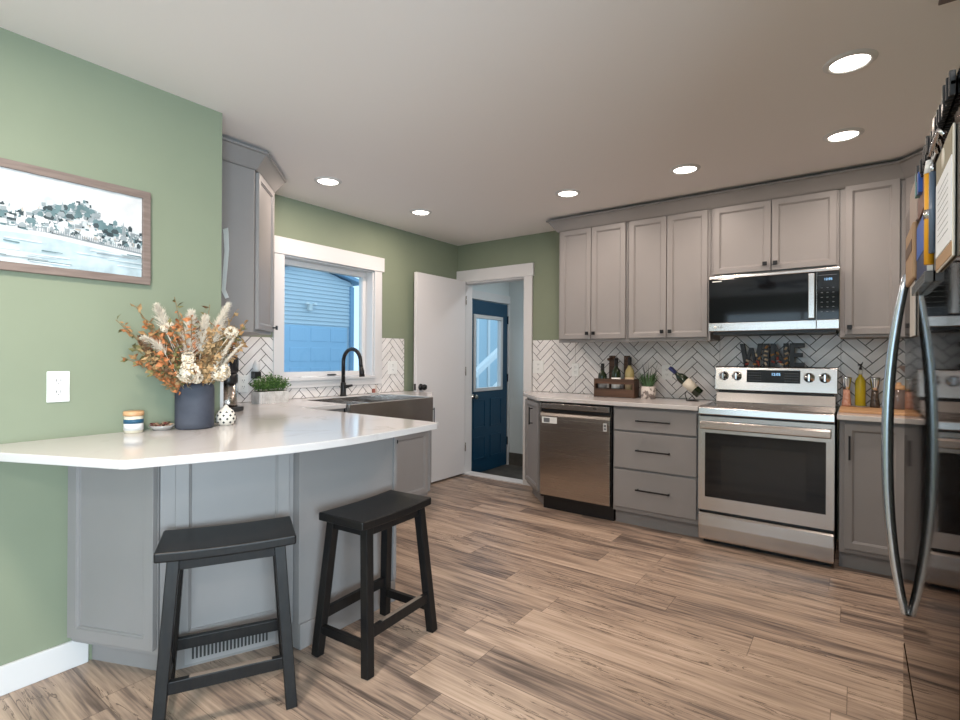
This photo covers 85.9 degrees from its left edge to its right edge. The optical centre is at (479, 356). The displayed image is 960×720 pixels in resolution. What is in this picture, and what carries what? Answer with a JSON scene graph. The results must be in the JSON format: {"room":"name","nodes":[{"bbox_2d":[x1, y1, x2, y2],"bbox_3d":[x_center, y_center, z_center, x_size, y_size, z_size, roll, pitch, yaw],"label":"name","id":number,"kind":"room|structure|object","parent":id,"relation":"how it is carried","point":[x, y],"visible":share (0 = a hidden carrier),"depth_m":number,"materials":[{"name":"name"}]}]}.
{"room":"kitchen","nodes":[
{"label":"kitchen","id":0,"kind":"room"},
{"bbox_2d":[0,27,221,665],"bbox_3d":[-3.087,0.011,0.983,1.093,2.440,4.650,0,0,36],"label":"wall","id":1,"kind":"structure","parent":0,"point":[61,111],"depth_m":2.07,"materials":[{"name":"green paint"}]},
{"bbox_2d":[0,641,87,695],"bbox_3d":[-2.762,1.179,0.500,0.014,0.108,3.960,0,0,36],"label":"baseboard","id":2,"kind":"structure","parent":1,"relation":"attached to","point":[15,675],"depth_m":1.97,"materials":[{"name":"white paint"}]},
{"bbox_2d":[46,371,69,402],"bbox_3d":[-1.650,0.117,2.019,0.009,0.120,0.072,0,0,36],"label":"wall outlet","id":3,"kind":"object","parent":1,"relation":"attached to","point":[58,382],"visible":1,"depth_m":2.02,"materials":[{"name":"white plastic"}]},
{"bbox_2d":[53,377,63,384],"bbox_3d":[-1.648,0.095,2.018,0.004,0.028,0.034,0,0,36],"label":"socket","id":4,"kind":"object","parent":3,"relation":"attached to","point":[56,380],"depth_m":2.02,"materials":[{"name":"grey"}]},
{"bbox_2d":[53,389,63,395],"bbox_3d":[-1.648,0.139,2.018,0.004,0.028,0.034,0,0,36],"label":"socket","id":5,"kind":"object","parent":3,"relation":"attached to","point":[56,392],"depth_m":2.02,"materials":[{"name":"grey"}]},
{"bbox_2d":[0,157,150,284],"bbox_3d":[-1.688,-0.519,1.948,0.022,0.405,0.799,0,0,36],"label":"framed picture","id":6,"kind":"object","parent":1,"relation":"attached to","point":[53,222],"visible":1,"depth_m":2.04,"materials":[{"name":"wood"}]},
{"bbox_2d":[220,341,223,408],"bbox_3d":[-1.277,0.089,2.546,0.015,0.462,0.016,0,0,36],"label":"trim","id":7,"kind":"structure","parent":1,"relation":"attached to","point":[221,383],"depth_m":2.54,"materials":[{"name":"white paint"}]},
{"bbox_2d":[240,194,457,402],"bbox_3d":[-1.167,0.022,4.416,0.150,2.440,3.160,0,0,36],"label":"wall","id":8,"kind":"structure","parent":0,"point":[405,253],"depth_m":4.73,"materials":[{"name":"green paint"}]},
{"bbox_2d":[221,160,277,335],"bbox_3d":[-1.582,-0.626,3.170,0.639,0.960,0.652,0,0,36],"label":"upper cabinet","id":9,"kind":"object","parent":8,"relation":"attached to","point":[248,202],"visible":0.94,"depth_m":2.97,"materials":[{"name":"grey paint"}]},
{"bbox_2d":[222,228,228,298],"bbox_3d":[-1.400,-0.515,2.839,0.046,0.391,0.015,0,0,10],"label":"paper sheet","id":10,"kind":"object","parent":9,"relation":"hanging from","point":[225,231],"visible":1,"depth_m":2.84,"materials":[{"name":"white paper"}]},
{"bbox_2d":[222,136,286,192],"bbox_3d":[-1.420,-1.132,3.191,0.328,0.095,1.023,0,0,-9],"label":"crown molding","id":11,"kind":"structure","parent":9,"relation":"on","point":[234,152],"depth_m":2.95,"materials":[{"name":"grey paint"}]},
{"bbox_2d":[226,336,403,402],"bbox_3d":[-1.375,0.073,3.995,0.008,0.494,2.215,0,0,36],"label":"backsplash","id":12,"kind":"structure","parent":8,"relation":"attached to","point":[260,349],"depth_m":4.04,"materials":[{"name":"white tile"}]},
{"bbox_2d":[238,375,247,392],"bbox_3d":[-1.653,0.189,3.600,0.009,0.120,0.072,0,0,36],"label":"wall outlet","id":13,"kind":"object","parent":12,"relation":"attached to","point":[242,379],"visible":1,"depth_m":3.60,"materials":[{"name":"white plastic"}]},
{"bbox_2d":[251,360,260,378],"bbox_3d":[-1.586,0.089,3.657,0.048,0.130,0.054,0,0,36],"label":"air freshener","id":14,"kind":"object","parent":12,"relation":"attached to","point":[256,372],"visible":0.88,"depth_m":3.64,"materials":[{"name":"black plastic"}]},
{"bbox_2d":[253,360,259,371],"bbox_3d":[-1.586,0.064,3.657,0.048,0.080,0.048,0,0,36],"label":"bottle","id":15,"kind":"object","parent":14,"relation":"on","point":[256,366],"depth_m":3.64,"materials":[{"name":"grey"}]},
{"bbox_2d":[388,361,396,373],"bbox_3d":[-0.806,0.099,4.759,0.009,0.120,0.118,0,0,36],"label":"wall outlet","id":16,"kind":"object","parent":12,"relation":"attached to","point":[392,365],"visible":1,"depth_m":4.75,"materials":[{"name":"white plastic"}]},
{"bbox_2d":[272,235,384,388],"bbox_3d":[-1.258,-0.324,4.264,0.178,1.130,1.095,0,0,36],"label":"window","id":17,"kind":"structure","parent":8,"relation":"attached to","point":[291,263],"depth_m":4.29,"materials":[{"name":"white paint"}]},
{"bbox_2d":[284,375,375,381],"bbox_3d":[-1.261,0.174,4.258,0.185,0.024,0.895,0,0,36],"label":"window sill","id":18,"kind":"structure","parent":17,"relation":"attached to","point":[351,376],"depth_m":4.16,"materials":[{"name":"white paint"}]},
{"bbox_2d":[0,474,903,719],"bbox_3d":[-0.032,1.298,0.705,6.370,0.100,7.810,0,0,36],"label":"floor","id":19,"kind":"structure","parent":0,"point":[542,613],"depth_m":2.26,"materials":[{"name":"brown wood"}]},
{"bbox_2d":[67,466,160,670],"bbox_3d":[-1.363,0.796,2.274,0.416,0.889,0.586,0,0,13],"label":"base cabinet","id":20,"kind":"object","parent":19,"relation":"on","point":[113,578],"visible":0.44,"depth_m":2.00,"materials":[{"name":"grey paint"}]},
{"bbox_2d":[152,516,296,719],"bbox_3d":[-0.917,0.944,1.883,0.448,0.604,0.323,0,0,-25],"label":"bar stool","id":21,"kind":"object","parent":19,"relation":"on","point":[180,549],"visible":1,"depth_m":1.82,"materials":[{"name":"black paint"}]},
{"bbox_2d":[160,453,293,669],"bbox_3d":[-1.111,0.798,2.258,0.485,0.889,0.437,0,0,-31],"label":"peninsula panel","id":22,"kind":"object","parent":19,"relation":"on","point":[217,493],"visible":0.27,"depth_m":2.07,"materials":[{"name":"grey paint"}]},
{"bbox_2d":[185,631,274,664],"bbox_3d":[-1.030,1.189,2.142,0.340,0.083,0.006,0,0,-30],"label":"vent grille","id":23,"kind":"object","parent":22,"relation":"attached to","point":[205,652],"visible":0.59,"depth_m":2.13,"materials":[{"name":"grey"}]},
{"bbox_2d":[291,437,396,649],"bbox_3d":[-0.917,0.799,2.650,0.802,0.889,0.565,0,0,36],"label":"peninsula panel","id":24,"kind":"object","parent":19,"relation":"on","point":[330,478],"visible":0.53,"depth_m":2.34,"materials":[{"name":"grey paint"}]},
{"bbox_2d":[311,490,436,680],"bbox_3d":[-0.447,0.946,2.253,0.323,0.604,0.448,0,0,32],"label":"bar stool","id":25,"kind":"object","parent":19,"relation":"on","point":[365,518],"visible":1,"depth_m":2.15,"materials":[{"name":"black paint"}]},
{"bbox_2d":[397,431,428,495],"bbox_3d":[-0.910,0.916,4.072,0.648,0.655,0.861,0,0,36],"label":"base cabinet","id":26,"kind":"object","parent":19,"relation":"on","point":[412,449],"visible":0.16,"depth_m":4.11,"materials":[{"name":"grey paint"}]},
{"bbox_2d":[427,408,434,492],"bbox_3d":[-0.576,0.801,4.567,0.612,0.889,0.325,0,0,36],"label":"base cabinet","id":27,"kind":"object","parent":19,"relation":"on","point":[430,431],"visible":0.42,"depth_m":4.27,"materials":[{"name":"grey paint"}]},
{"bbox_2d":[0,391,438,469],"bbox_3d":[-0.912,0.338,3.079,1.820,0.030,3.197,0,0,36],"label":"countertop","id":28,"kind":"structure","parent":27,"relation":"on","point":[301,424],"depth_m":2.02,"materials":[{"name":"white stone"}]},
{"bbox_2d":[123,410,143,433],"bbox_3d":[-1.465,0.275,2.182,0.076,0.091,0.076,0,0,7],"label":"candle jar","id":29,"kind":"object","parent":28,"relation":"on","point":[133,421],"visible":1,"depth_m":2.15,"materials":[{"name":"white ceramic"}]},
{"bbox_2d":[148,421,174,430],"bbox_3d":[-1.397,0.302,2.265,0.104,0.036,0.104,0,0,36],"label":"dish","id":30,"kind":"object","parent":28,"relation":"on","point":[164,425],"visible":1,"depth_m":2.24,"materials":[{"name":"white ceramic"}]},
{"bbox_2d":[174,382,214,429],"bbox_3d":[-1.289,0.203,2.332,0.158,0.236,0.158,0,0,36],"label":"vase","id":31,"kind":"object","parent":28,"relation":"on","point":[194,407],"visible":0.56,"depth_m":2.27,"materials":[{"name":"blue ceramic"}]},
{"bbox_2d":[116,297,248,394],"bbox_3d":[-1.277,-0.014,2.281,0.237,0.512,0.554,0,0,36],"label":"bouquet","id":32,"kind":"object","parent":31,"relation":"in","point":[196,364],"visible":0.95,"depth_m":2.24,"materials":[{"name":"yellow plant"}]},
{"bbox_2d":[215,400,235,425],"bbox_3d":[-1.201,0.263,2.437,0.090,0.118,0.091,0,0,36],"label":"vase","id":33,"kind":"object","parent":28,"relation":"on","point":[225,416],"visible":1,"depth_m":2.41,"materials":[{"name":"beige ceramic"}]},
{"bbox_2d":[223,354,243,411],"bbox_3d":[-1.474,0.144,3.013,0.130,0.352,0.135,0,0,2],"label":"coffee grinder","id":34,"kind":"object","parent":28,"relation":"on","point":[230,387],"visible":0.38,"depth_m":2.99,"materials":[{"name":"black plastic"}]},
{"bbox_2d":[249,372,291,403],"bbox_3d":[-1.455,0.211,3.583,0.172,0.218,0.295,0,0,36],"label":"planter","id":35,"kind":"object","parent":28,"relation":"on","point":[265,396],"visible":1,"depth_m":3.55,"materials":[{"name":"white ceramic"}]},
{"bbox_2d":[339,347,364,395],"bbox_3d":[-1.014,0.123,4.185,0.280,0.400,0.118,0,0,36],"label":"faucet","id":36,"kind":"object","parent":28,"relation":"on","point":[344,386],"visible":0.99,"depth_m":4.21,"materials":[{"name":"black metal"}]},
{"bbox_2d":[309,394,432,421],"bbox_3d":[-0.856,0.453,4.034,0.548,0.251,0.859,0,0,36],"label":"sink","id":37,"kind":"object","parent":28,"relation":"in","point":[386,405],"visible":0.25,"depth_m":4.02,"materials":[{"name":"silver metal"}]},
{"bbox_2d":[309,394,426,412],"bbox_3d":[-0.864,0.452,4.040,0.528,0.244,0.859,0,0,36],"label":"basin","id":38,"kind":"object","parent":37,"relation":"in","point":[386,403],"depth_m":4.01,"materials":[{"name":"silver metal"}]},
{"bbox_2d":[463,471,522,484],"bbox_3d":[0.157,1.243,5.315,0.750,0.012,0.140,0,0,36],"label":"threshold","id":39,"kind":"object","parent":19,"relation":"on","point":[471,473],"visible":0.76,"depth_m":5.29,"materials":[{"name":"white paint"}]},
{"bbox_2d":[525,397,544,504],"bbox_3d":[0.534,0.807,4.598,0.333,0.889,0.595,0,0,36],"label":"base cabinet","id":40,"kind":"object","parent":19,"relation":"on","point":[533,410],"visible":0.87,"depth_m":4.45,"materials":[{"name":"grey paint"}]},
{"bbox_2d":[540,401,615,520],"bbox_3d":[0.910,0.815,4.297,0.607,0.878,0.620,0,0,36],"label":"dishwasher","id":41,"kind":"object","parent":19,"relation":"on","point":[576,439],"visible":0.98,"depth_m":4.04,"materials":[{"name":"silver metal"}]},
{"bbox_2d":[613,406,699,537],"bbox_3d":[1.413,0.812,3.931,0.612,0.889,0.656,0,0,36],"label":"base cabinet","id":42,"kind":"object","parent":19,"relation":"on","point":[655,450],"visible":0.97,"depth_m":3.69,"materials":[{"name":"grey paint"}]},
{"bbox_2d":[523,391,715,410],"bbox_3d":[0.988,0.349,4.244,1.671,0.030,0.635,0,0,36],"label":"countertop","id":43,"kind":"structure","parent":42,"relation":"on","point":[662,403],"depth_m":3.98,"materials":[{"name":"white stone"}]},
{"bbox_2d":[594,356,638,398],"bbox_3d":[1.141,0.162,4.305,0.342,0.345,0.146,0,0,36],"label":"crate","id":44,"kind":"object","parent":43,"relation":"on","point":[609,392],"visible":0.88,"depth_m":4.26,"materials":[{"name":"brown wood"}]},
{"bbox_2d":[598,363,606,388],"bbox_3d":[1.036,0.183,4.365,0.075,0.257,0.075,0,0,36],"label":"liquor bottle","id":45,"kind":"object","parent":44,"relation":"in","point":[602,375],"visible":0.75,"depth_m":4.34,"materials":[{"name":"green glass"}]},
{"bbox_2d":[611,358,620,388],"bbox_3d":[1.133,0.161,4.295,0.075,0.302,0.075,0,0,36],"label":"wine bottle","id":46,"kind":"object","parent":44,"relation":"in","point":[616,374],"visible":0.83,"depth_m":4.27,"materials":[{"name":"green glass"}]},
{"bbox_2d":[625,357,633,389],"bbox_3d":[1.226,0.157,4.227,0.075,0.312,0.075,0,0,36],"label":"wine bottle","id":47,"kind":"object","parent":44,"relation":"in","point":[629,372],"visible":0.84,"depth_m":4.20,"materials":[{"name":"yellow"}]},
{"bbox_2d":[635,364,660,398],"bbox_3d":[1.347,0.182,4.131,0.238,0.307,0.264,0,0,36],"label":"potted grass","id":48,"kind":"object","parent":43,"relation":"on","point":[648,390],"depth_m":4.09,"materials":[{"name":"green"}]},
{"bbox_2d":[641,386,655,398],"bbox_3d":[1.346,0.286,4.129,0.116,0.100,0.116,0,0,36],"label":"pot","id":49,"kind":"object","parent":48,"relation":"attached to","point":[647,392],"depth_m":4.08,"materials":[{"name":"ceramic"}]},
{"bbox_2d":[668,366,702,396],"bbox_3d":[1.581,0.191,3.971,0.258,0.234,0.075,0,0,36],"label":"wine bottle","id":50,"kind":"object","parent":43,"relation":"on","point":[692,387],"visible":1,"depth_m":3.93,"materials":[{"name":"green glass"}]},
{"bbox_2d":[698,366,837,565],"bbox_3d":[1.937,0.665,3.472,0.758,1.189,0.633,0,0,36],"label":"range","id":51,"kind":"object","parent":19,"relation":"on","point":[767,442],"visible":1,"depth_m":3.29,"materials":[{"name":"silver metal"}]},
{"bbox_2d":[701,401,836,414],"bbox_3d":[1.939,0.344,3.473,0.756,0.022,0.480,0,0,36],"label":"cooktop","id":52,"kind":"object","parent":51,"relation":"in","point":[812,407],"depth_m":3.47,"materials":[{"name":"silver ceramic"}]},
{"bbox_2d":[740,343,804,366],"bbox_3d":[2.086,-0.010,3.697,0.407,0.180,0.036,0,0,36],"label":"sign","id":53,"kind":"object","parent":51,"relation":"on","point":[770,351],"visible":1,"depth_m":3.69,"materials":[{"name":"black metal"}]},
{"bbox_2d":[839,420,904,578],"bbox_3d":[2.426,0.818,3.192,0.325,0.889,0.656,0,0,36],"label":"base cabinet","id":54,"kind":"object","parent":19,"relation":"on","point":[862,534],"visible":0.83,"depth_m":2.99,"materials":[{"name":"grey paint"}]},
{"bbox_2d":[881,66,959,719],"bbox_3d":[1.141,0.440,0.807,0.794,1.630,0.928,0,0,36],"label":"refrigerator","id":55,"kind":"object","parent":19,"relation":"on","point":[928,597],"visible":0.88,"depth_m":0.89,"materials":[{"name":"grey"}]},
{"bbox_2d":[906,221,917,286],"bbox_3d":[0.971,-0.226,1.161,0.011,0.120,0.180,0,0,36],"label":"pouch","id":56,"kind":"object","parent":55,"relation":"attached to","point":[911,240],"visible":0.91,"depth_m":1.10,"materials":[{"name":"beige"}]},
{"bbox_2d":[910,280,915,336],"bbox_3d":[0.980,-0.106,1.167,0.003,0.120,0.120,0,0,36],"label":"note card","id":57,"kind":"object","parent":55,"relation":"attached to","point":[912,298],"visible":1,"depth_m":1.16,"materials":[{"name":"beige"}]},
{"bbox_2d":[910,182,917,227],"bbox_3d":[0.975,-0.339,1.159,0.003,0.095,0.180,0,0,36],"label":"note card","id":58,"kind":"object","parent":55,"relation":"attached to","point":[913,202],"visible":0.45,"depth_m":1.15,"materials":[{"name":"beige"}]},
{"bbox_2d":[917,172,922,195],"bbox_3d":[0.856,-0.337,1.002,0.010,0.040,0.025,0,0,36],"label":"magnet","id":59,"kind":"object","parent":55,"relation":"attached to","point":[919,179],"visible":0.56,"depth_m":0.99,"materials":[{"name":"blue"}]},
{"bbox_2d":[918,175,923,220],"bbox_3d":[0.866,-0.327,1.010,0.003,0.090,0.150,0,0,36],"label":"note card","id":60,"kind":"object","parent":55,"relation":"attached to","point":[921,198],"visible":0.3,"depth_m":1.01,"materials":[{"name":"brown"}]},
{"bbox_2d":[912,271,933,295],"bbox_3d":[0.832,-0.136,0.972,0.012,0.018,0.250,0,0,36],"label":"pocket","id":61,"kind":"object","parent":55,"relation":"attached to","point":[927,277],"visible":1,"depth_m":0.92,"materials":[{"name":"grey"}]},
{"bbox_2d":[917,215,932,279],"bbox_3d":[0.826,-0.204,0.959,0.008,0.115,0.198,0,0,36],"label":"booklet","id":62,"kind":"object","parent":61,"relation":"in","point":[921,267],"visible":0.48,"depth_m":0.97,"materials":[{"name":"blue"}]},
{"bbox_2d":[917,217,923,260],"bbox_3d":[0.824,-0.224,0.963,0.001,0.064,0.175,0,0,36],"label":"print","id":63,"kind":"object","parent":62,"relation":"attached to","point":[920,228],"depth_m":0.97,"materials":[{"name":"blue"}]},
{"bbox_2d":[923,159,933,264],"bbox_3d":[0.742,-0.238,0.852,0.015,0.172,0.015,0,0,36],"label":"marker","id":64,"kind":"object","parent":55,"relation":"attached to","point":[928,258],"visible":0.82,"depth_m":0.85,"materials":[{"name":"orange"}]},
{"bbox_2d":[928,162,935,253],"bbox_3d":[0.731,-0.240,0.832,0.010,0.145,0.010,0,0,36],"label":"pen","id":65,"kind":"object","parent":55,"relation":"attached to","point":[932,175],"visible":0.91,"depth_m":0.83,"materials":[{"name":"blue plastic"}]},
{"bbox_2d":[916,69,955,181],"bbox_3d":[0.747,-0.361,0.854,0.011,0.034,0.427,0,0,36],"label":"magnet letters","id":66,"kind":"object","parent":55,"relation":"attached to","point":[949,89],"visible":0.77,"depth_m":0.75,"materials":[{"name":"black plastic"}]},
{"bbox_2d":[928,127,947,156],"bbox_3d":[0.687,-0.323,0.775,0.014,0.019,0.096,0,0,36],"label":"clip","id":67,"kind":"object","parent":55,"relation":"attached to","point":[937,140],"visible":0.99,"depth_m":0.76,"materials":[{"name":"silver metal"}]},
{"bbox_2d":[936,123,955,272],"bbox_3d":[0.673,-0.220,0.748,0.005,0.175,0.170,0,0,36],"label":"notepad","id":68,"kind":"object","parent":55,"relation":"attached to","point":[946,162],"visible":1,"depth_m":0.72,"materials":[{"name":"beige paper"}]},
{"bbox_3d":[2.661,0.819,2.684,0.650,0.889,1.199,0,0,36],"label":"base cabinet","id":69,"kind":"object","parent":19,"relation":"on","visible":0},
{"bbox_2d":[837,407,904,423],"bbox_3d":[2.531,0.358,2.788,0.990,0.030,1.170,0,0,36],"label":"countertop","id":70,"kind":"structure","parent":69,"relation":"on","point":[840,415],"depth_m":2.98,"materials":[{"name":"white stone"}]},
{"bbox_2d":[839,405,904,415],"bbox_3d":[2.450,0.334,3.225,0.330,0.016,0.380,0,0,36],"label":"cutting board","id":71,"kind":"object","parent":70,"relation":"on","point":[845,409],"visible":0.64,"depth_m":3.14,"materials":[{"name":"brown wood"}]},
{"bbox_2d":[841,377,851,405],"bbox_3d":[2.426,0.228,3.416,0.060,0.195,0.060,0,0,36],"label":"mill","id":72,"kind":"object","parent":71,"relation":"on","point":[846,381],"visible":1,"depth_m":3.40,"materials":[{"name":"glass"}]},
{"bbox_2d":[841,389,850,405],"bbox_3d":[2.426,0.271,3.416,0.054,0.110,0.054,0,0,36],"label":"jar","id":73,"kind":"object","parent":72,"relation":"attached to","point":[846,400],"depth_m":3.40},
{"bbox_2d":[869,377,880,407],"bbox_3d":[2.547,0.229,3.327,0.060,0.195,0.060,0,0,36],"label":"mill","id":74,"kind":"object","parent":71,"relation":"on","point":[874,381],"visible":1,"depth_m":3.31,"materials":[{"name":"silver metal"}]},
{"bbox_2d":[870,390,879,407],"bbox_3d":[2.547,0.271,3.327,0.054,0.110,0.054,0,0,36],"label":"jar","id":75,"kind":"object","parent":74,"relation":"attached to","point":[874,402],"depth_m":3.31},
{"bbox_2d":[894,382,904,409],"bbox_3d":[2.624,0.243,3.234,0.094,0.168,0.094,0,0,36],"label":"storage jar","id":76,"kind":"object","parent":71,"relation":"on","point":[899,403],"visible":0.61,"depth_m":3.19,"materials":[{"name":"grey"}]},
{"bbox_3d":[2.486,0.323,3.372,0.096,0.006,0.096,0,0,36],"label":"saucer","id":77,"kind":"object","parent":71,"relation":"on","visible":0},
{"bbox_2d":[855,362,865,405],"bbox_3d":[2.486,0.177,3.372,0.058,0.286,0.058,0,0,36],"label":"oil bottle","id":78,"kind":"object","parent":77,"relation":"on","point":[860,383],"visible":1,"depth_m":3.35,"materials":[{"name":"yellow"}]},
{"bbox_2d":[0,0,959,245],"bbox_3d":[-0.017,-1.242,0.705,6.370,0.100,7.810,0,0,36],"label":"ceiling","id":79,"kind":"structure","parent":0,"point":[473,114],"depth_m":2.26,"materials":[{"name":"white paint"}]},
{"bbox_2d":[314,176,341,185],"bbox_3d":[-1.035,-1.192,3.514,0.184,0.010,0.184,0,0,36],"label":"recessed light","id":80,"kind":"object","parent":79,"relation":"in","point":[323,180],"visible":1,"depth_m":3.50,"materials":[{"name":"white paint"}]},
{"bbox_2d":[410,209,431,215],"bbox_3d":[-0.488,-1.189,4.255,0.184,0.010,0.184,0,0,36],"label":"recessed light","id":81,"kind":"object","parent":79,"relation":"in","point":[421,212],"visible":1,"depth_m":4.25,"materials":[{"name":"white"}]},
{"bbox_2d":[555,189,580,196],"bbox_3d":[0.638,-1.183,3.742,0.184,0.010,0.184,0,0,36],"label":"recessed light","id":82,"kind":"object","parent":79,"relation":"in","point":[565,192],"visible":1,"depth_m":3.73,"materials":[{"name":"white"}]},
{"bbox_2d":[670,164,700,174],"bbox_3d":[1.293,-1.179,3.253,0.184,0.010,0.184,0,0,36],"label":"recessed light","id":83,"kind":"object","parent":79,"relation":"in","point":[682,169],"visible":1,"depth_m":3.24,"materials":[{"name":"white"}]},
{"bbox_2d":[823,127,864,142],"bbox_3d":[1.933,-1.176,2.746,0.184,0.010,0.184,0,0,36],"label":"recessed light","id":84,"kind":"object","parent":79,"relation":"in","point":[845,134],"visible":1,"depth_m":2.73,"materials":[{"name":"white"}]},
{"bbox_2d":[822,48,878,74],"bbox_3d":[1.484,-1.178,2.070,0.184,0.010,0.184,0,0,36],"label":"recessed light","id":85,"kind":"object","parent":79,"relation":"in","point":[857,59],"visible":1,"depth_m":2.06,"materials":[{"name":"white"}]},
{"bbox_2d":[472,282,508,464],"bbox_3d":[-0.017,0.091,6.213,0.150,2.565,1.100,0,0,36],"label":"wall","id":86,"kind":"structure","parent":0,"point":[495,288],"depth_m":6.36,"materials":[{"name":"white paint"}]},
{"bbox_2d":[471,300,508,471],"bbox_3d":[0.106,0.351,6.227,0.112,2.031,0.863,0,0,36],"label":"door","id":87,"kind":"structure","parent":86,"relation":"in","point":[489,404],"depth_m":6.29,"materials":[{"name":"blue paint"}]},
{"bbox_2d":[472,290,510,464],"bbox_3d":[0.085,0.301,6.205,0.025,2.145,0.988,0,0,36],"label":"door frame","id":88,"kind":"structure","parent":86,"relation":"attached to","point":[478,295],"depth_m":6.57,"materials":[{"name":"white paint"}]},
{"bbox_2d":[480,464,522,479],"bbox_3d":[0.865,1.436,5.651,2.250,0.115,1.240,0,0,36],"label":"floor","id":89,"kind":"structure","parent":0,"point":[511,471],"depth_m":6.18,"materials":[{"name":"stone"}]},
{"bbox_2d":[509,281,523,453],"bbox_3d":[1.197,0.098,6.095,2.250,2.565,0.140,0,0,36],"label":"wall","id":90,"kind":"structure","parent":0,"point":[516,288],"depth_m":6.54,"materials":[{"name":"white paint"}]},
{"bbox_2d":[509,452,522,466],"bbox_3d":[1.157,1.302,6.024,1.980,0.155,0.015,0,0,36],"label":"baseboard","id":91,"kind":"structure","parent":90,"relation":"attached to","point":[516,459],"depth_m":6.52,"materials":[{"name":"stone"}]},
{"bbox_2d":[458,231,888,539],"bbox_3d":[1.603,0.037,4.277,4.490,2.440,0.120,0,0,36],"label":"wall","id":92,"kind":"structure","parent":0,"point":[540,249],"depth_m":4.96,"materials":[{"name":"green paint"}]},
{"bbox_2d":[414,272,466,482],"bbox_3d":[-0.363,0.215,5.150,0.105,2.027,0.760,0,0,36],"label":"door","id":93,"kind":"structure","parent":92,"relation":"in","point":[439,302],"depth_m":5.16,"materials":[{"name":"white paint"}]},
{"bbox_2d":[456,263,533,485],"bbox_3d":[0.167,0.169,5.308,0.946,2.160,0.146,0,0,36],"label":"door frame","id":94,"kind":"structure","parent":92,"relation":"attached to","point":[519,272],"depth_m":5.23,"materials":[{"name":"white paint"}]},
{"bbox_2d":[559,222,628,340],"bbox_3d":[1.016,-0.611,4.392,0.610,0.960,0.388,0,0,36],"label":"upper cabinet","id":95,"kind":"object","parent":92,"relation":"attached to","point":[594,261],"visible":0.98,"depth_m":4.24,"materials":[{"name":"grey paint"}]},
{"bbox_2d":[559,339,710,342],"bbox_3d":[1.179,-0.124,4.102,1.218,0.012,0.016,0,0,36],"label":"rail","id":96,"kind":"object","parent":95,"relation":"attached to","point":[697,339],"visible":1,"depth_m":4.05,"materials":[{"name":"grey paint"}]},
{"bbox_2d":[546,150,922,232],"bbox_3d":[1.800,-1.114,3.536,3.141,0.095,0.434,0,0,44],"label":"crown molding","id":97,"kind":"structure","parent":95,"relation":"on","point":[905,168],"depth_m":3.54,"materials":[{"name":"grey paint"}]},
{"bbox_2d":[628,209,719,340],"bbox_3d":[1.510,-0.608,4.031,0.608,0.960,0.388,0,0,36],"label":"upper cabinet","id":98,"kind":"object","parent":92,"relation":"attached to","point":[670,256],"visible":0.98,"depth_m":3.88,"materials":[{"name":"grey paint"}]},
{"bbox_2d":[532,333,904,406],"bbox_3d":[1.892,0.086,3.986,3.420,0.504,0.008,0,0,36],"label":"backsplash","id":99,"kind":"structure","parent":92,"relation":"attached to","point":[698,360],"depth_m":4.10,"materials":[{"name":"white tile"}]},
{"bbox_2d":[533,361,543,372],"bbox_3d":[0.558,0.097,4.947,0.118,0.120,0.009,0,0,36],"label":"wall outlet","id":100,"kind":"object","parent":99,"relation":"attached to","point":[538,366],"visible":1,"depth_m":4.94,"materials":[{"name":"white plastic"}]},
{"bbox_2d":[572,363,578,375],"bbox_3d":[0.871,0.118,4.719,0.072,0.120,0.009,0,0,36],"label":"wall outlet","id":101,"kind":"object","parent":99,"relation":"attached to","point":[575,366],"visible":1,"depth_m":4.72,"materials":[{"name":"white plastic"}]},
{"bbox_2d":[662,365,671,379],"bbox_3d":[1.535,0.127,4.234,0.085,0.120,0.009,0,0,36],"label":"wall outlet","id":102,"kind":"object","parent":99,"relation":"attached to","point":[666,373],"visible":0.92,"depth_m":4.23,"materials":[{"name":"white plastic"}]},
{"bbox_2d":[711,190,839,276],"bbox_3d":[2.067,-0.825,3.626,0.763,0.520,0.388,0,0,36],"label":"upper cabinet","id":103,"kind":"object","parent":92,"relation":"attached to","point":[801,232],"visible":0.93,"depth_m":3.47,"materials":[{"name":"grey paint"}]},
{"bbox_2d":[709,267,839,336],"bbox_3d":[2.040,-0.357,3.583,0.760,0.405,0.469,0,0,36],"label":"microwave","id":104,"kind":"object","parent":103,"relation":"attached to","point":[806,301],"visible":0.99,"depth_m":3.40,"materials":[{"name":"silver metal"}]},
{"bbox_2d":[839,178,905,338],"bbox_3d":[2.506,-0.602,3.305,0.323,0.960,0.388,0,0,36],"label":"upper cabinet","id":105,"kind":"object","parent":92,"relation":"attached to","point":[873,214],"visible":0.92,"depth_m":3.18,"materials":[{"name":"grey paint"}]},
{"bbox_2d":[903,175,914,337],"bbox_3d":[2.802,-0.601,2.883,0.672,0.960,0.721,0,0,36],"label":"upper cabinet","id":106,"kind":"object","parent":92,"relation":"attached to","point":[910,181],"visible":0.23,"depth_m":3.05,"materials":[{"name":"grey paint"}]},
{"label":"outside","id":107,"kind":"structure","parent":0,"visible":0},
{"bbox_3d":[-6.000,1.584,20.463,26.200,0.100,34.000,0,0,36],"label":"ground","id":108,"kind":"structure","parent":107,"visible":0},
{"bbox_2d":[284,266,358,371],"bbox_3d":[-7.005,-0.781,17.455,4.400,4.620,4.120,0,0,36],"label":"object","id":109,"kind":"structure","parent":108,"relation":"on","point":[318,306],"depth_m":16.54,"materials":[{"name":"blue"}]},
{"bbox_2d":[476,318,496,387],"bbox_3d":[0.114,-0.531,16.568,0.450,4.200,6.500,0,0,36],"label":"house","id":110,"kind":"structure","parent":108,"relation":"on","point":[486,330],"depth_m":16.40,"materials":[{"name":"blue"}]},
{"bbox_2d":[476,348,496,385],"bbox_3d":[0.086,0.069,8.602,0.100,3.000,2.100,0,0,36],"label":"porch railing","id":111,"kind":"object","parent":108,"relation":"on","point":[486,362],"visible":0.07,"depth_m":8.59,"materials":[{"name":"white paint"}]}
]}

